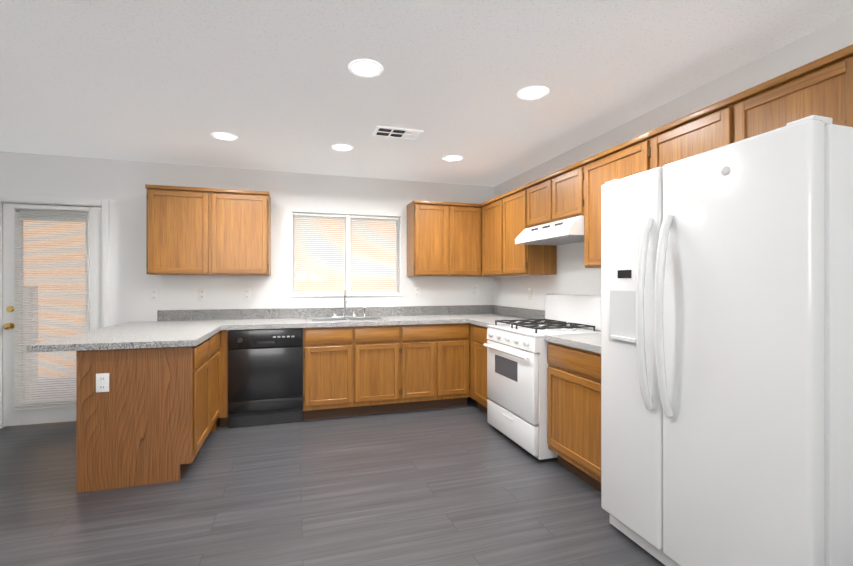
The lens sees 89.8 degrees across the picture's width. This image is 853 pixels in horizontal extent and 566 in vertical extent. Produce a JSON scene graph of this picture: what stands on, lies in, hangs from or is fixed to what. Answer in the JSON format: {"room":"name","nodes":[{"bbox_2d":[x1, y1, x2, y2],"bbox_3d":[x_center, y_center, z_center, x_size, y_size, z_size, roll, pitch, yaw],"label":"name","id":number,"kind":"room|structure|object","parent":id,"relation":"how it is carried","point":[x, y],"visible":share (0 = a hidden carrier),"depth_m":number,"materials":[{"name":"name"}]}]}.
{"room":"kitchen","nodes":[
{"label":"kitchen","id":0,"kind":"room"},
{"bbox_2d":[0,151,493,326],"bbox_3d":[-2.055,0.062,4.355,6.250,2.440,0.150,0,0,-17],"label":"wall","id":1,"kind":"structure","parent":0,"point":[119,185],"depth_m":4.29,"materials":[{"name":"white paint"}]},
{"bbox_2d":[3,203,101,426],"bbox_3d":[-3.386,0.282,3.878,0.743,1.977,0.114,0,0,-17],"label":"back door","id":2,"kind":"structure","parent":1,"relation":"in","point":[11,417],"depth_m":3.84,"materials":[{"name":"white"}]},
{"bbox_2d":[13,205,89,410],"bbox_3d":[-3.380,0.220,3.859,0.563,1.824,0.038,0,0,-17],"label":"door blinds","id":3,"kind":"object","parent":2,"relation":"attached to","point":[48,208],"visible":0.77,"depth_m":3.86,"materials":[{"name":"white"}]},
{"bbox_2d":[0,195,108,428],"bbox_3d":[-3.403,0.255,3.935,0.875,2.055,0.165,0,0,-17],"label":"door frame","id":4,"kind":"structure","parent":1,"relation":"attached to","point":[103,204],"depth_m":3.89,"materials":[{"name":"white wood"}]},
{"bbox_2d":[150,289,158,300],"bbox_3d":[-2.610,0.112,4.103,0.070,0.115,0.008,0,0,-17],"label":"electrical outlet","id":5,"kind":"object","parent":1,"relation":"attached to","point":[154,294],"visible":1,"depth_m":4.10,"materials":[{"name":"white plastic"}]},
{"bbox_2d":[198,289,205,299],"bbox_3d":[-2.213,0.112,4.224,0.070,0.115,0.008,0,0,-17],"label":"electrical outlet","id":6,"kind":"object","parent":1,"relation":"attached to","point":[201,294],"visible":1,"depth_m":4.22,"materials":[{"name":"white plastic"}]},
{"bbox_2d":[145,184,270,274],"bbox_3d":[-2.053,-0.478,4.109,1.030,0.800,0.315,0,0,-17],"label":"upper cabinet","id":7,"kind":"object","parent":1,"relation":"attached to","point":[200,231],"depth_m":3.95,"materials":[{"name":"brown wood"}]},
{"bbox_2d":[243,288,250,299],"bbox_3d":[-1.821,0.112,4.343,0.070,0.115,0.008,0,0,-17],"label":"electrical outlet","id":8,"kind":"object","parent":1,"relation":"attached to","point":[246,293],"visible":1,"depth_m":4.34,"materials":[{"name":"white plastic"}]},
{"bbox_2d":[289,212,403,296],"bbox_3d":[-0.864,-0.301,4.702,1.230,0.891,0.151,0,0,-17],"label":"window","id":9,"kind":"structure","parent":1,"relation":"in","point":[347,252],"depth_m":4.67,"materials":[{"name":"white"}]},
{"bbox_2d":[293,212,398,293],"bbox_3d":[-0.860,-0.315,4.688,1.146,0.862,0.030,0,0,-17],"label":"window blinds","id":10,"kind":"object","parent":9,"relation":"attached to","point":[309,260],"visible":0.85,"depth_m":4.67,"materials":[{"name":"white plastic"}]},
{"bbox_2d":[414,287,419,296],"bbox_3d":[-0.104,0.102,4.867,0.070,0.115,0.008,0,0,-17],"label":"electrical outlet","id":11,"kind":"object","parent":1,"relation":"attached to","point":[416,291],"visible":1,"depth_m":4.86,"materials":[{"name":"white plastic"}]},
{"bbox_2d":[407,200,480,275],"bbox_3d":[0.211,-0.478,4.783,0.804,0.800,0.346,0,0,-17],"label":"upper cabinet","id":12,"kind":"object","parent":1,"relation":"attached to","point":[444,238],"depth_m":4.64,"materials":[{"name":"brown wood"}]},
{"bbox_2d":[473,285,477,294],"bbox_3d":[0.585,0.082,5.077,0.070,0.115,0.008,0,0,-17],"label":"electrical outlet","id":13,"kind":"object","parent":1,"relation":"attached to","point":[475,289],"visible":1,"depth_m":5.07,"materials":[{"name":"white plastic"}]},
{"bbox_2d":[0,397,664,565],"bbox_3d":[-1.078,1.332,1.151,6.250,0.100,6.850,0,0,-17],"label":"floor","id":14,"kind":"structure","parent":0,"point":[468,484],"depth_m":2.48,"materials":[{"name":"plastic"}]},
{"bbox_2d":[76,330,228,492],"bbox_3d":[-1.942,0.846,3.187,0.709,0.872,0.990,0,0,-17],"label":"base cabinet","id":15,"kind":"object","parent":14,"relation":"on","point":[154,415],"depth_m":2.72,"materials":[{"name":"brown wood"}]},
{"bbox_2d":[96,373,108,391],"bbox_3d":[-2.004,0.617,2.645,0.070,0.115,0.008,0,0,-17],"label":"electrical outlet","id":16,"kind":"object","parent":15,"relation":"attached to","point":[102,382],"visible":1,"depth_m":2.64,"materials":[{"name":"white plastic"}]},
{"bbox_2d":[27,325,222,352],"bbox_3d":[-2.051,0.388,3.092,0.900,0.040,0.952,0,0,-17],"label":"countertop","id":17,"kind":"structure","parent":15,"relation":"on","point":[176,328],"depth_m":2.84,"materials":[{"name":"grey stone"}]},
{"bbox_2d":[118,305,470,329],"bbox_3d":[-0.905,0.336,4.283,3.788,0.145,0.656,0,0,-17],"label":"countertop","id":18,"kind":"structure","parent":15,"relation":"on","point":[274,318],"depth_m":4.30,"materials":[{"name":"grey stone"}]},
{"bbox_2d":[307,316,387,321],"bbox_3d":[-0.810,0.450,4.336,0.770,0.177,0.462,0,0,-17],"label":"sink","id":19,"kind":"object","parent":18,"relation":"in","point":[331,319],"visible":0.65,"depth_m":4.42,"materials":[{"name":"silver metal"}]},
{"bbox_2d":[329,290,365,317],"bbox_3d":[-0.814,0.217,4.452,0.395,0.286,0.189,0,0,-17],"label":"faucet","id":20,"kind":"object","parent":18,"relation":"on","point":[345,312],"visible":1,"depth_m":4.50,"materials":[{"name":"silver metal"}]},
{"bbox_2d":[228,328,302,427],"bbox_3d":[-1.517,0.848,4.099,0.630,0.868,0.614,0,0,-17],"label":"dishwasher","id":21,"kind":"object","parent":14,"relation":"on","point":[265,376],"visible":0.96,"depth_m":3.82,"materials":[{"name":"black metal"}]},
{"bbox_2d":[380,323,471,411],"bbox_3d":[-0.019,0.846,4.572,0.796,0.872,0.615,0,0,-17],"label":"base cabinet","id":22,"kind":"object","parent":14,"relation":"on","point":[423,366],"depth_m":4.27,"materials":[{"name":"brown wood"}]},
{"bbox_2d":[472,324,489,412],"bbox_3d":[0.815,0.846,4.135,0.580,0.872,0.506,0,0,-17],"label":"base cabinet","id":23,"kind":"object","parent":14,"relation":"on","point":[479,333],"depth_m":4.16,"materials":[{"name":"brown wood"}]},
{"bbox_2d":[467,305,544,326],"bbox_3d":[0.795,0.336,4.161,0.608,0.145,0.568,0,0,-17],"label":"countertop","id":24,"kind":"structure","parent":23,"relation":"on","point":[481,315],"depth_m":4.57,"materials":[{"name":"grey stone"}]},
{"bbox_2d":[483,294,600,461],"bbox_3d":[0.936,0.690,3.484,0.713,1.185,0.796,0,0,-17],"label":"stove","id":25,"kind":"object","parent":14,"relation":"on","point":[517,364],"visible":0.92,"depth_m":3.30,"materials":[{"name":"white metal"}]},
{"bbox_2d":[547,341,600,491],"bbox_3d":[1.234,0.846,2.760,0.580,0.872,0.750,0,0,-17],"label":"base cabinet","id":26,"kind":"object","parent":14,"relation":"on","point":[573,374],"depth_m":2.73,"materials":[{"name":"brown wood"}]},
{"bbox_2d":[539,317,600,353],"bbox_3d":[1.231,0.336,2.758,0.593,0.145,0.754,0,0,-17],"label":"countertop","id":27,"kind":"structure","parent":26,"relation":"on","point":[585,341],"depth_m":2.81,"materials":[{"name":"grey stone"}]},
{"bbox_2d":[601,115,852,565],"bbox_3d":[1.360,0.376,1.884,0.799,1.812,0.970,0,0,-17],"label":"fridge","id":28,"kind":"object","parent":14,"relation":"on","point":[726,355],"visible":1,"depth_m":1.56,"materials":[{"name":"white metal"}]},
{"bbox_2d":[0,0,852,186],"bbox_3d":[-1.078,-1.208,1.151,6.250,0.100,6.850,0,0,-17],"label":"ceiling","id":29,"kind":"structure","parent":0,"point":[274,85],"depth_m":2.38,"materials":[{"name":"white paint"}]},
{"bbox_2d":[211,132,237,140],"bbox_3d":[-1.593,-1.156,3.372,0.190,0.004,0.190,0,0,-17],"label":"recessed light","id":30,"kind":"object","parent":29,"relation":"in","point":[224,136],"visible":1,"depth_m":3.37,"materials":[{"name":"white"}]},
{"bbox_2d":[331,144,353,150],"bbox_3d":[-0.716,-1.156,3.650,0.190,0.004,0.190,0,0,-17],"label":"recessed light","id":31,"kind":"object","parent":29,"relation":"in","point":[342,147],"visible":1,"depth_m":3.64,"materials":[{"name":"white"}]},
{"bbox_2d":[348,59,383,76],"bbox_3d":[-0.327,-1.156,2.305,0.190,0.004,0.190,0,0,-17],"label":"recessed light","id":32,"kind":"object","parent":29,"relation":"in","point":[364,68],"visible":1,"depth_m":2.30,"materials":[{"name":"white"}]},
{"bbox_2d":[372,126,423,140],"bbox_3d":[-0.222,-1.153,3.299,0.360,0.008,0.210,0,0,-17],"label":"ceiling vent","id":33,"kind":"object","parent":29,"relation":"in","point":[396,133],"visible":0.98,"depth_m":3.29,"materials":[{"name":"silver metal"}]},
{"bbox_2d":[443,155,462,160],"bbox_3d":[0.244,-1.156,3.964,0.190,0.004,0.190,0,0,-17],"label":"recessed light","id":34,"kind":"object","parent":29,"relation":"in","point":[452,158],"visible":1,"depth_m":3.96,"materials":[{"name":"white"}]},
{"bbox_2d":[517,86,548,99],"bbox_3d":[0.649,-1.156,2.603,0.190,0.004,0.190,0,0,-17],"label":"recessed light","id":35,"kind":"object","parent":29,"relation":"in","point":[530,93],"visible":1,"depth_m":2.59,"materials":[{"name":"white"}]},
{"bbox_2d":[494,13,852,309],"bbox_3d":[1.861,0.062,1.968,0.150,2.440,6.700,0,0,-17],"label":"wall","id":36,"kind":"structure","parent":0,"point":[574,276],"depth_m":3.07,"materials":[{"name":"white paint"}]},
{"bbox_2d":[481,197,496,275],"bbox_3d":[0.833,-0.478,4.530,0.315,0.800,0.600,0,0,-17],"label":"upper cabinet","id":37,"kind":"object","parent":36,"relation":"attached to","point":[488,208],"depth_m":4.55,"materials":[{"name":"brown wood"}]},
{"bbox_2d":[497,185,556,275],"bbox_3d":[0.962,-0.478,4.109,0.315,0.800,0.520,0,0,-17],"label":"upper cabinet","id":38,"kind":"object","parent":36,"relation":"attached to","point":[513,259],"depth_m":4.00,"materials":[{"name":"brown wood"}]},
{"bbox_2d":[528,288,531,299],"bbox_3d":[1.050,0.112,4.356,0.008,0.115,0.070,0,0,-17],"label":"electrical outlet","id":39,"kind":"object","parent":36,"relation":"attached to","point":[529,293],"visible":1,"depth_m":4.34,"materials":[{"name":"white plastic"}]},
{"bbox_2d":[525,161,580,227],"bbox_3d":[1.153,-0.685,3.483,0.315,0.385,0.790,0,0,-17],"label":"upper cabinet","id":40,"kind":"object","parent":36,"relation":"attached to","point":[556,196],"depth_m":3.39,"materials":[{"name":"brown wood"}]},
{"bbox_2d":[515,216,583,245],"bbox_3d":[1.099,-0.411,3.466,0.426,0.144,0.784,0,0,-17],"label":"range hood","id":41,"kind":"object","parent":40,"relation":"attached to","point":[566,231],"visible":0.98,"depth_m":3.33,"materials":[{"name":"white metal"}]},
{"bbox_2d":[581,132,648,267],"bbox_3d":[1.355,-0.493,2.818,0.315,0.770,0.600,0,0,-17],"label":"upper cabinet","id":42,"kind":"object","parent":36,"relation":"attached to","point":[630,157],"depth_m":2.90,"materials":[{"name":"brown wood"}]},
{"bbox_2d":[649,44,852,169],"bbox_3d":[1.587,-0.715,2.057,0.315,0.325,0.990,0,0,-17],"label":"upper cabinet","id":43,"kind":"object","parent":36,"relation":"attached to","point":[823,86],"depth_m":1.87,"materials":[{"name":"brown wood"}]},
{"label":"outside","id":44,"kind":"structure","parent":0,"visible":0},
{"bbox_2d":[23,217,395,377],"bbox_3d":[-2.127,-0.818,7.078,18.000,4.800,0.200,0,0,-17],"label":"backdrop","id":45,"kind":"structure","parent":44,"point":[58,239],"depth_m":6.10,"materials":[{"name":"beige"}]},
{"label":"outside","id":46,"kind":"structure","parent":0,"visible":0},
{"bbox_2d":[23,286,75,399],"bbox_3d":[-1.742,0.782,5.815,18.000,1.500,2.440,0,0,-17],"label":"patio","id":47,"kind":"structure","parent":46,"point":[36,352],"depth_m":4.60,"materials":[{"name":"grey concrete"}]}
]}

